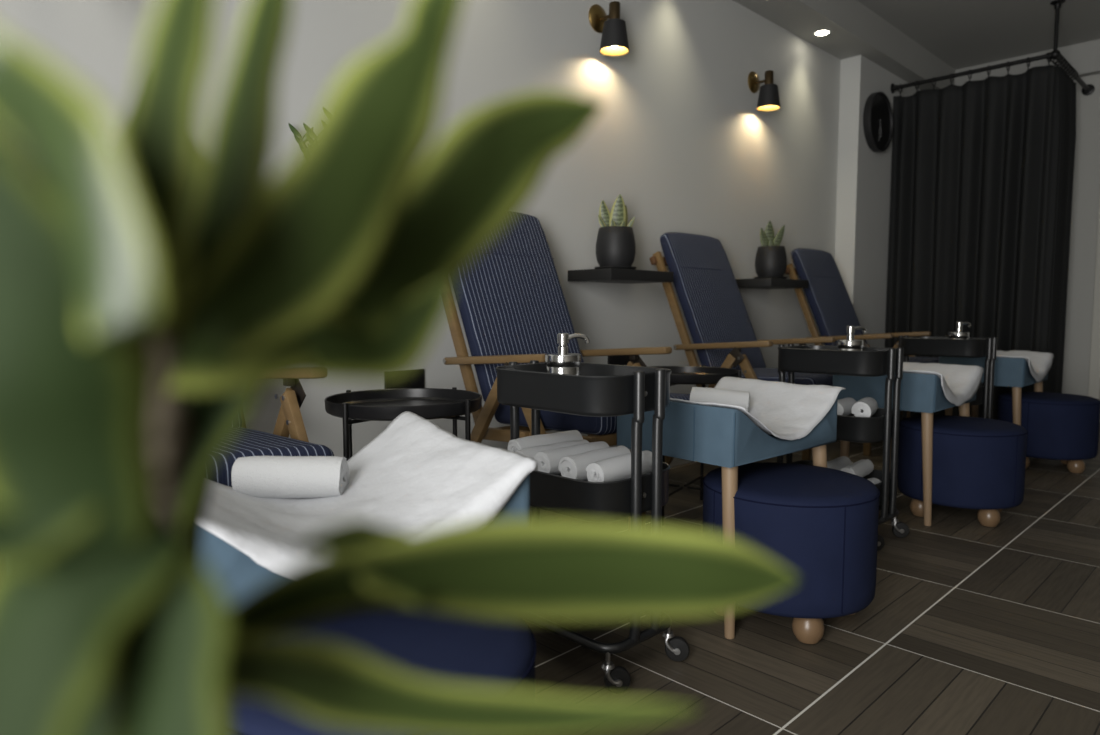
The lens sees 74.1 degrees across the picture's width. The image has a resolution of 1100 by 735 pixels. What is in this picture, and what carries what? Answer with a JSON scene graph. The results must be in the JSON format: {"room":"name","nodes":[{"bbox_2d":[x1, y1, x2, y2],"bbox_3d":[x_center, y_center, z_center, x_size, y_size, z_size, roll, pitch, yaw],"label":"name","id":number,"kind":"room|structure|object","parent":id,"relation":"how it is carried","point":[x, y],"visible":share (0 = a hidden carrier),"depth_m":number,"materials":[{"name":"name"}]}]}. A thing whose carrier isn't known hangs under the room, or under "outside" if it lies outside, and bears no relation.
{"room":"salon","nodes":[
{"label":"salon","id":0,"kind":"room"},
{"bbox_2d":[0,0,840,467],"bbox_3d":[0.303,-0.932,3.935,9.270,3.130,0.120,-4,6,-44],"label":"wall","id":1,"kind":"structure","parent":0,"point":[678,132],"depth_m":3.86,"materials":[{"name":"grey paint"}]},
{"bbox_2d":[384,369,423,388],"bbox_3d":[-0.603,0.053,3.027,0.190,0.085,0.014,-4,6,-44],"label":"wall socket","id":2,"kind":"object","parent":1,"relation":"attached to","point":[415,378],"visible":0.7,"depth_m":3.04,"materials":[{"name":"black metal"}]},
{"bbox_2d":[391,377,400,386],"bbox_3d":[-0.632,0.055,2.992,0.048,0.048,0.006,-4,6,-44],"label":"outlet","id":3,"kind":"object","parent":2,"relation":"attached to","point":[394,382],"depth_m":2.99,"materials":[{"name":"black plastic"}]},
{"bbox_2d":[410,374,419,384],"bbox_3d":[-0.568,0.050,3.055,0.048,0.048,0.006,-4,6,-44],"label":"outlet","id":4,"kind":"object","parent":2,"relation":"attached to","point":[414,378],"depth_m":3.05,"materials":[{"name":"black plastic"}]},
{"bbox_2d":[589,1,628,56],"bbox_3d":[0.309,-1.717,3.662,0.150,0.258,0.190,-4,6,-44],"label":"wall lamp","id":5,"kind":"object","parent":1,"relation":"attached to","point":[614,39],"visible":1,"depth_m":3.62,"materials":[{"name":"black metal"}]},
{"bbox_2d":[608,355,630,364],"bbox_3d":[0.382,-0.053,3.988,0.190,0.085,0.014,-4,6,-44],"label":"wall socket","id":6,"kind":"object","parent":1,"relation":"attached to","point":[623,359],"visible":0.48,"depth_m":3.98,"materials":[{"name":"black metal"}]},
{"bbox_2d":[612,356,617,362],"bbox_3d":[0.353,-0.050,3.954,0.048,0.048,0.006,-4,6,-44],"label":"outlet","id":7,"kind":"object","parent":6,"relation":"attached to","point":[614,358],"depth_m":3.95,"materials":[{"name":"black plastic"}]},
{"bbox_2d":[623,355,628,361],"bbox_3d":[0.417,-0.055,4.016,0.048,0.048,0.006,-4,6,-44],"label":"outlet","id":8,"kind":"object","parent":6,"relation":"attached to","point":[625,357],"depth_m":4.01,"materials":[{"name":"black plastic"}]},
{"bbox_2d":[568,268,672,283],"bbox_3d":[0.368,-0.469,3.747,0.500,0.054,0.290,-4,6,-44],"label":"wall shelf","id":9,"kind":"object","parent":1,"relation":"attached to","point":[605,275],"visible":1,"depth_m":3.61,"materials":[{"name":"black wood"}]},
{"bbox_2d":[594,194,636,269],"bbox_3d":[0.332,-0.682,3.681,0.216,0.382,0.216,-4,6,-44],"label":"potted plant","id":10,"kind":"object","parent":9,"relation":"on","point":[615,243],"visible":0.9,"depth_m":3.62,"materials":[{"name":"green plant"}]},
{"bbox_2d":[748,70,780,111],"bbox_3d":[1.403,-1.811,4.731,0.150,0.258,0.190,-4,6,-44],"label":"wall lamp","id":11,"kind":"object","parent":1,"relation":"attached to","point":[768,99],"visible":1,"depth_m":4.69,"materials":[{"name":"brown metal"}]},
{"bbox_2d":[736,278,808,288],"bbox_3d":[1.453,-0.552,4.809,0.500,0.054,0.290,-4,6,-44],"label":"wall shelf","id":12,"kind":"object","parent":1,"relation":"attached to","point":[757,283],"visible":0.8,"depth_m":4.66,"materials":[{"name":"black wood"}]},
{"bbox_2d":[754,221,786,278],"bbox_3d":[1.449,-0.770,4.774,0.216,0.387,0.216,-4,6,-44],"label":"potted plant","id":13,"kind":"object","parent":12,"relation":"on","point":[771,259],"visible":0.91,"depth_m":4.71,"materials":[{"name":"green plant"}]},
{"bbox_2d":[733,0,954,89],"bbox_3d":[0.446,-2.358,3.676,9.030,0.245,0.290,-4,6,-44],"label":"ceiling beam","id":14,"kind":"structure","parent":1,"relation":"attached to","point":[856,30],"depth_m":5.30,"materials":[{"name":"grey paint"}]},
{"bbox_2d":[813,30,830,35],"bbox_3d":[1.909,-2.347,5.110,0.120,0.003,0.120,-4,6,-44],"label":"recessed light","id":15,"kind":"object","parent":14,"relation":"in","point":[819,32],"visible":1,"depth_m":5.10,"materials":[{"name":"white paint"}]},
{"bbox_2d":[835,55,919,347],"bbox_3d":[2.969,-1.000,6.360,1.830,2.885,0.156,-4,6,-44],"label":"pillar","id":16,"kind":"structure","parent":1,"relation":"attached to","point":[863,174],"depth_m":5.75,"materials":[{"name":"grey paint"}]},
{"bbox_2d":[863,92,892,151],"bbox_3d":[2.606,-1.944,5.776,0.456,0.456,0.060,-4,6,-44],"label":"wall clock","id":17,"kind":"object","parent":16,"relation":"attached to","point":[877,114],"visible":1,"depth_m":5.74,"materials":[{"name":"black plastic"}]},
{"bbox_3d":[-0.724,-0.384,2.679,0.500,0.054,0.290,-4,6,-44],"label":"wall shelf","id":18,"kind":"object","parent":1,"relation":"attached to","visible":0},
{"bbox_2d":[289,123,309,145],"bbox_3d":[-0.783,-0.662,2.585,0.230,0.515,0.238,-4,6,-44],"label":"potted plant","id":19,"kind":"object","parent":18,"relation":"on","point":[297,135],"visible":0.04,"depth_m":2.59,"materials":[{"name":"green plant"}]},
{"bbox_2d":[526,430,1099,734],"bbox_3d":[1.914,0.807,2.425,9.430,0.100,4.880,-4,6,-44],"label":"floor","id":20,"kind":"structure","parent":0,"point":[969,627],"depth_m":2.06,"materials":[{"name":"brown wood"}]},
{"bbox_2d":[213,374,333,486],"bbox_3d":[-1.039,0.106,1.858,0.754,1.387,0.944,-4,6,-44],"label":"lounge chair","id":21,"kind":"object","parent":20,"relation":"on","point":[248,442],"visible":0.16,"depth_m":1.78,"materials":[{"name":"fabric"}]},
{"bbox_2d":[201,474,529,606],"bbox_3d":[-0.409,0.505,1.357,0.605,0.671,0.460,-3,6,-36],"label":"footrest","id":22,"kind":"object","parent":20,"relation":"on","point":[236,573],"visible":0.06,"depth_m":1.03,"materials":[{"name":"teal fabric"}]},
{"bbox_2d":[203,411,537,574],"bbox_3d":[-0.411,0.228,1.353,0.586,0.192,0.531,-3,6,-36],"label":"cloth","id":23,"kind":"object","parent":22,"relation":"on","point":[416,476],"visible":0.7,"depth_m":1.34,"materials":[{"name":"grey fabric"}]},
{"bbox_2d":[231,456,349,498],"bbox_3d":[-0.531,0.227,1.497,0.219,0.090,0.083,0,5,-1],"label":"rolled towel","id":24,"kind":"object","parent":23,"relation":"on","point":[280,477],"visible":0.99,"depth_m":1.46,"materials":[{"name":"white fabric"}]},
{"bbox_2d":[234,606,535,734],"bbox_3d":[-0.279,0.634,1.166,0.516,0.442,0.516,-4,6,-44],"label":"round stool","id":25,"kind":"object","parent":20,"relation":"on","point":[444,647],"visible":0.23,"depth_m":1.10,"materials":[{"name":"blue fabric"}]},
{"bbox_2d":[0,0,799,734],"bbox_3d":[-0.143,0.391,0.307,0.322,1.062,0.346,-4,6,-44],"label":"dracaena plant","id":26,"kind":"object","parent":20,"relation":"on","point":[153,286],"visible":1,"depth_m":0.19,"materials":[{"name":"green plant"}]},
{"bbox_2d":[324,387,481,460],"bbox_3d":[-0.466,0.423,2.364,0.506,0.675,0.505,-4,6,-44],"label":"side table","id":27,"kind":"object","parent":20,"relation":"on","point":[428,403],"visible":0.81,"depth_m":2.27,"materials":[{"name":"black metal"}]},
{"bbox_2d":[324,388,481,420],"bbox_3d":[-0.466,0.115,2.340,0.494,0.044,0.494,-4,6,-44],"label":"tray","id":28,"kind":"object","parent":27,"relation":"on","point":[428,403],"depth_m":2.34,"materials":[{"name":"black metal"}]},
{"bbox_2d":[443,213,689,524],"bbox_3d":[0.043,0.023,2.916,0.754,1.387,0.944,-4,6,-44],"label":"lounge chair","id":29,"kind":"object","parent":20,"relation":"on","point":[511,301],"visible":0.41,"depth_m":2.96,"materials":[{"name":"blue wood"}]},
{"bbox_2d":[496,360,689,693],"bbox_3d":[0.084,0.391,2.007,0.328,0.795,0.522,-4,6,-44],"label":"trolley","id":30,"kind":"object","parent":20,"relation":"on","point":[600,390],"visible":0.56,"depth_m":1.83,"materials":[{"name":"black metal"}]},
{"bbox_2d":[545,333,589,374],"bbox_3d":[0.044,-0.006,2.102,0.123,0.187,0.104,-4,6,-44],"label":"soap dispenser","id":31,"kind":"object","parent":30,"relation":"on","point":[562,362],"visible":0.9,"depth_m":2.06,"materials":[{"name":"silver metal"}]},
{"bbox_2d":[546,366,579,374],"bbox_3d":[0.037,0.041,2.099,0.098,0.094,0.098,-4,6,-44],"label":"bottle","id":32,"kind":"object","parent":31,"relation":"on","point":[571,370],"depth_m":2.05,"materials":[{"name":"silver metal"}]},
{"bbox_2d":[496,362,671,416],"bbox_3d":[0.086,0.052,1.979,0.328,0.100,0.438,-4,6,-44],"label":"basket","id":33,"kind":"object","parent":30,"relation":"on","point":[600,390],"depth_m":1.83,"materials":[{"name":"black plastic"}]},
{"bbox_2d":[530,462,669,521],"bbox_3d":[0.086,0.310,1.999,0.328,0.103,0.438,-4,6,-44],"label":"basket","id":34,"kind":"object","parent":30,"relation":"on","point":[574,498],"depth_m":1.81,"materials":[{"name":"black"}]},
{"bbox_2d":[576,620,624,626],"bbox_3d":[0.086,0.573,2.020,0.328,0.100,0.438,-4,6,-44],"label":"basket","id":35,"kind":"object","parent":30,"relation":"on","point":[605,622],"depth_m":1.80,"materials":[{"name":"black"}]},
{"bbox_3d":[0.083,0.322,1.995,0.056,0.062,0.229,4,6,44],"label":"rolled towel","id":36,"kind":"object","parent":30,"relation":"in","visible":0},
{"bbox_2d":[534,441,609,473],"bbox_3d":[0.067,0.247,2.001,0.241,0.065,0.071,-4,6,-43],"label":"rolled towel","id":37,"kind":"object","parent":36,"relation":"on","point":[548,460],"visible":0.41,"depth_m":1.93,"materials":[{"name":"white fabric"}]},
{"bbox_3d":[0.186,0.332,1.891,0.229,0.059,0.062,-4,6,-43],"label":"rolled towel","id":38,"kind":"object","parent":30,"relation":"in","visible":0},
{"bbox_2d":[586,450,651,481],"bbox_3d":[0.189,0.262,1.904,0.063,0.065,0.230,4,6,43],"label":"rolled towel","id":39,"kind":"object","parent":38,"relation":"on","point":[616,468],"visible":0.75,"depth_m":1.85,"materials":[{"name":"white fabric"}]},
{"bbox_3d":[0.134,0.326,1.944,0.229,0.061,0.062,-4,6,-44],"label":"rolled towel","id":40,"kind":"object","parent":30,"relation":"in","visible":0},
{"bbox_2d":[558,446,630,479],"bbox_3d":[0.123,0.256,1.949,0.070,0.070,0.230,4,6,44],"label":"rolled towel","id":41,"kind":"object","parent":40,"relation":"on","point":[572,466],"visible":0.59,"depth_m":1.88,"materials":[{"name":"white fabric"}]},
{"bbox_3d":[-0.023,0.317,2.103,0.061,0.059,0.230,4,6,40],"label":"rolled towel","id":42,"kind":"object","parent":30,"relation":"in","visible":0},
{"bbox_2d":[507,430,582,451],"bbox_3d":[-0.011,0.229,2.135,0.245,0.068,0.072,-4,6,-41],"label":"rolled towel","id":43,"kind":"object","parent":42,"relation":"on","point":[514,445],"visible":0.4,"depth_m":2.10,"materials":[{"name":"white fabric"}]},
{"bbox_2d":[650,365,740,525],"bbox_3d":[0.626,0.342,3.397,0.506,0.675,0.505,-4,6,-44],"label":"side table","id":44,"kind":"object","parent":20,"relation":"on","point":[702,375],"visible":0.48,"depth_m":3.39,"materials":[{"name":"black metal"}]},
{"bbox_2d":[650,366,738,384],"bbox_3d":[0.626,0.033,3.373,0.494,0.044,0.494,-4,6,-44],"label":"tray","id":45,"kind":"object","parent":44,"relation":"on","point":[688,375],"depth_m":3.22,"materials":[{"name":"black metal"}]},
{"bbox_2d":[617,396,837,638],"bbox_3d":[0.590,0.420,2.433,0.605,0.671,0.460,-4,6,-41],"label":"footrest","id":46,"kind":"object","parent":20,"relation":"on","point":[724,437],"visible":0.61,"depth_m":2.14,"materials":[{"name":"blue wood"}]},
{"bbox_2d":[670,377,845,439],"bbox_3d":[0.611,0.136,2.424,0.596,0.146,0.488,-4,6,-41],"label":"cloth","id":47,"kind":"object","parent":46,"relation":"on","point":[783,410],"visible":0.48,"depth_m":2.44,"materials":[{"name":"grey fabric"}]},
{"bbox_2d":[690,387,749,411],"bbox_3d":[0.591,0.111,2.527,0.202,0.082,0.083,1,5,18],"label":"rolled towel","id":48,"kind":"object","parent":47,"relation":"on","point":[698,394],"visible":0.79,"depth_m":2.49,"materials":[{"name":"white fabric"}]},
{"bbox_2d":[649,232,835,464],"bbox_3d":[1.124,-0.060,3.974,0.754,1.387,0.944,-4,6,-44],"label":"lounge chair","id":49,"kind":"object","parent":20,"relation":"on","point":[718,321],"visible":0.57,"depth_m":4.01,"materials":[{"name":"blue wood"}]},
{"bbox_2d":[702,462,879,643],"bbox_3d":[0.734,0.548,2.258,0.516,0.442,0.516,3,6,37],"label":"round stool","id":50,"kind":"object","parent":20,"relation":"on","point":[820,524],"visible":0.73,"depth_m":2.03,"materials":[{"name":"blue fabric"}]},
{"bbox_2d":[777,344,909,550],"bbox_3d":[1.201,0.307,3.072,0.328,0.795,0.522,-4,6,-44],"label":"trolley","id":51,"kind":"object","parent":20,"relation":"on","point":[883,425],"visible":0.56,"depth_m":2.89,"materials":[{"name":"black metal"}]},
{"bbox_2d":[778,345,895,376],"bbox_3d":[1.202,-0.032,3.043,0.328,0.100,0.438,-4,6,-44],"label":"basket","id":52,"kind":"object","parent":51,"relation":"on","point":[816,359],"depth_m":2.90,"materials":[{"name":"black"}]},
{"bbox_2d":[792,460,890,505],"bbox_3d":[1.202,0.489,3.084,0.328,0.100,0.438,-4,6,-44],"label":"basket","id":53,"kind":"object","parent":51,"relation":"on","point":[882,486],"depth_m":2.95,"materials":[{"name":"black"}]},
{"bbox_2d":[837,326,866,350],"bbox_3d":[1.273,-0.083,3.081,0.123,0.187,0.104,-4,6,-44],"label":"soap dispenser","id":54,"kind":"object","parent":51,"relation":"on","point":[850,344],"visible":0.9,"depth_m":3.05,"materials":[{"name":"silver metal"}]},
{"bbox_2d":[838,348,862,350],"bbox_3d":[1.266,-0.036,3.078,0.098,0.094,0.098,-4,6,-44],"label":"bottle","id":55,"kind":"object","parent":54,"relation":"attached to","point":[850,349],"depth_m":3.03,"materials":[{"name":"silver metal"}]},
{"bbox_2d":[836,408,892,442],"bbox_3d":[1.202,0.226,3.064,0.328,0.103,0.438,-4,6,-44],"label":"basket","id":56,"kind":"object","parent":51,"relation":"on","point":[875,428],"depth_m":2.86,"materials":[{"name":"black metal"}]},
{"bbox_2d":[867,478,880,483],"bbox_3d":[1.292,0.503,2.980,0.076,0.072,0.236,4,6,40],"label":"rolled towel","id":57,"kind":"object","parent":51,"relation":"in","point":[873,480],"visible":0.08,"depth_m":3.02,"materials":[{"name":"white fabric"}]},
{"bbox_3d":[1.236,0.239,3.015,0.215,0.065,0.066,-4,6,-44],"label":"rolled towel","id":58,"kind":"object","parent":51,"relation":"in","visible":0},
{"bbox_2d":[837,398,856,415],"bbox_3d":[1.211,0.166,3.021,0.073,0.068,0.204,4,6,39],"label":"rolled towel","id":59,"kind":"object","parent":58,"relation":"on","point":[844,407],"visible":0.69,"depth_m":2.97,"materials":[{"name":"white fabric"}]},
{"label":"rolled towel","id":60,"kind":"object","parent":51,"relation":"in","visible":0},
{"bbox_2d":[851,397,877,416],"bbox_3d":[1.281,0.165,2.963,0.076,0.075,0.205,3,5,31],"label":"rolled towel","id":61,"kind":"object","parent":60,"relation":"on","point":[867,406],"visible":0.97,"depth_m":2.89,"materials":[{"name":"white fabric"}]},
{"bbox_3d":[1.231,0.496,3.041,0.235,0.073,0.075,-4,6,-44],"label":"rolled towel","id":62,"kind":"object","parent":51,"relation":"in","visible":0},
{"bbox_2d":[840,459,873,476],"bbox_3d":[1.267,0.428,3.014,0.075,0.072,0.234,4,6,40],"label":"rolled towel","id":63,"kind":"object","parent":62,"relation":"on","point":[863,467],"visible":0.7,"depth_m":2.98,"materials":[{"name":"white fabric"}]},
{"bbox_3d":[1.171,0.492,3.102,0.071,0.075,0.234,4,6,42],"label":"rolled towel","id":64,"kind":"object","parent":51,"relation":"in","visible":0},
{"bbox_2d":[827,456,852,469],"bbox_3d":[1.203,0.426,3.079,0.074,0.072,0.234,4,6,43],"label":"rolled towel","id":65,"kind":"object","parent":64,"relation":"on","point":[841,462],"visible":0.41,"depth_m":3.07,"materials":[{"name":"white fabric"}]},
{"bbox_2d":[785,248,938,455],"bbox_3d":[2.205,-0.144,5.032,0.754,1.387,0.944,-4,6,-44],"label":"lounge chair","id":66,"kind":"object","parent":20,"relation":"on","point":[831,306],"visible":0.35,"depth_m":5.08,"materials":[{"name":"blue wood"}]},
{"bbox_2d":[833,372,975,525],"bbox_3d":[1.716,0.333,3.535,0.605,0.671,0.460,-4,6,-44],"label":"footrest","id":67,"kind":"object","parent":20,"relation":"on","point":[923,393],"visible":0.55,"depth_m":3.21,"materials":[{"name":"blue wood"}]},
{"bbox_2d":[903,362,983,405],"bbox_3d":[1.742,0.073,3.529,0.613,0.172,0.483,-4,6,-44],"label":"cloth","id":68,"kind":"object","parent":67,"relation":"on","point":[959,383],"visible":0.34,"depth_m":3.50,"materials":[{"name":"grey fabric"}]},
{"bbox_2d":[898,335,996,445],"bbox_3d":[2.261,0.219,4.193,0.328,0.795,0.522,-4,6,-44],"label":"trolley","id":69,"kind":"object","parent":20,"relation":"on","point":[972,347],"visible":0.31,"depth_m":4.02,"materials":[{"name":"black metal"}]},
{"bbox_2d":[900,336,986,357],"bbox_3d":[2.263,-0.120,4.165,0.328,0.100,0.438,-4,6,-44],"label":"basket","id":70,"kind":"object","parent":69,"relation":"on","point":[972,347],"depth_m":4.03,"materials":[{"name":"black"}]},
{"bbox_2d":[949,322,970,338],"bbox_3d":[2.351,-0.170,4.184,0.123,0.187,0.104,-4,6,-44],"label":"soap dispenser","id":71,"kind":"object","parent":69,"relation":"on","point":[958,334],"visible":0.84,"depth_m":4.16,"materials":[{"name":"silver metal"}]},
{"bbox_2d":[970,382,983,404],"bbox_3d":[2.263,0.138,4.185,0.328,0.103,0.438,-4,6,-44],"label":"basket","id":72,"kind":"object","parent":69,"relation":"on","point":[980,392],"depth_m":3.96,"materials":[{"name":"black"}]},
{"bbox_2d":[897,415,1027,526],"bbox_3d":[1.891,0.461,3.366,0.516,0.442,0.516,2,5,28],"label":"round stool","id":73,"kind":"object","parent":20,"relation":"on","point":[978,463],"visible":0.94,"depth_m":3.15,"materials":[{"name":"blue fabric"}]},
{"bbox_2d":[939,357,1047,458],"bbox_3d":[2.787,0.250,4.590,0.605,0.671,0.460,-4,6,-44],"label":"footrest","id":74,"kind":"object","parent":20,"relation":"on","point":[1015,373],"visible":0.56,"depth_m":4.27,"materials":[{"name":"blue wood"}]},
{"bbox_2d":[996,350,1053,381],"bbox_3d":[2.813,-0.013,4.584,0.615,0.171,0.485,-4,6,-44],"label":"cloth","id":75,"kind":"object","parent":74,"relation":"on","point":[1040,363],"visible":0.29,"depth_m":4.56,"materials":[{"name":"grey fabric"}]},
{"bbox_2d":[997,392,1099,473],"bbox_3d":[2.997,0.380,4.399,0.516,0.442,0.516,2,5,20],"label":"round stool","id":76,"kind":"object","parent":20,"relation":"on","point":[1064,427],"visible":0.8,"depth_m":4.18,"materials":[{"name":"blue fabric"}]},
{"bbox_2d":[857,0,1099,69],"bbox_3d":[1.914,-2.413,2.172,9.430,0.100,4.880,-4,6,-44],"label":"ceiling","id":77,"kind":"structure","parent":0,"point":[961,33],"depth_m":5.59,"materials":[{"name":"grey paint"}]},
{"bbox_2d":[891,0,1094,95],"bbox_3d":[3.642,-2.456,5.976,1.244,0.409,1.168,-4,6,-44],"label":"curtain rod","id":78,"kind":"object","parent":77,"relation":"attached to","point":[1088,89],"visible":1,"depth_m":5.46,"materials":[{"name":"black metal"}]},
{"bbox_2d":[884,53,1078,419],"bbox_3d":[3.374,-0.908,5.662,1.308,2.762,0.566,1,5,18],"label":"curtain","id":79,"kind":"object","parent":78,"relation":"hanging from","point":[982,171],"visible":0.77,"depth_m":5.59,"materials":[{"name":"grey fabric"}]},
{"bbox_2d":[1062,74,1099,395],"bbox_3d":[5.179,-1.054,5.493,0.120,3.130,4.480,-4,6,-44],"label":"wall","id":80,"kind":"structure","parent":0,"point":[1086,181],"depth_m":6.12,"materials":[{"name":"grey paint"}]},
{"bbox_2d":[955,39,1099,85],"bbox_3d":[5.202,-2.476,5.200,0.100,0.250,4.190,-4,6,-44],"label":"trim","id":81,"kind":"structure","parent":80,"relation":"attached to","point":[1084,57],"depth_m":6.06,"materials":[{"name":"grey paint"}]},
{"bbox_2d":[1088,196,1099,399],"bbox_3d":[4.927,-0.795,5.701,0.123,2.580,1.060,-4,6,-44],"label":"door","id":82,"kind":"structure","parent":80,"relation":"in","point":[1094,369],"depth_m":6.07,"materials":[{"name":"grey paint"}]},
{"label":"rolled towel","id":83,"kind":"object","parent":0,"visible":0},
{"bbox_2d":[515,439,588,457],"bbox_3d":[0.009,0.246,2.051,0.257,0.062,0.067,-4,6,-42],"label":"rolled towel","id":84,"kind":"object","parent":83,"relation":"on","point":[531,451],"visible":0.15,"depth_m":2.02,"materials":[{"name":"white fabric"}]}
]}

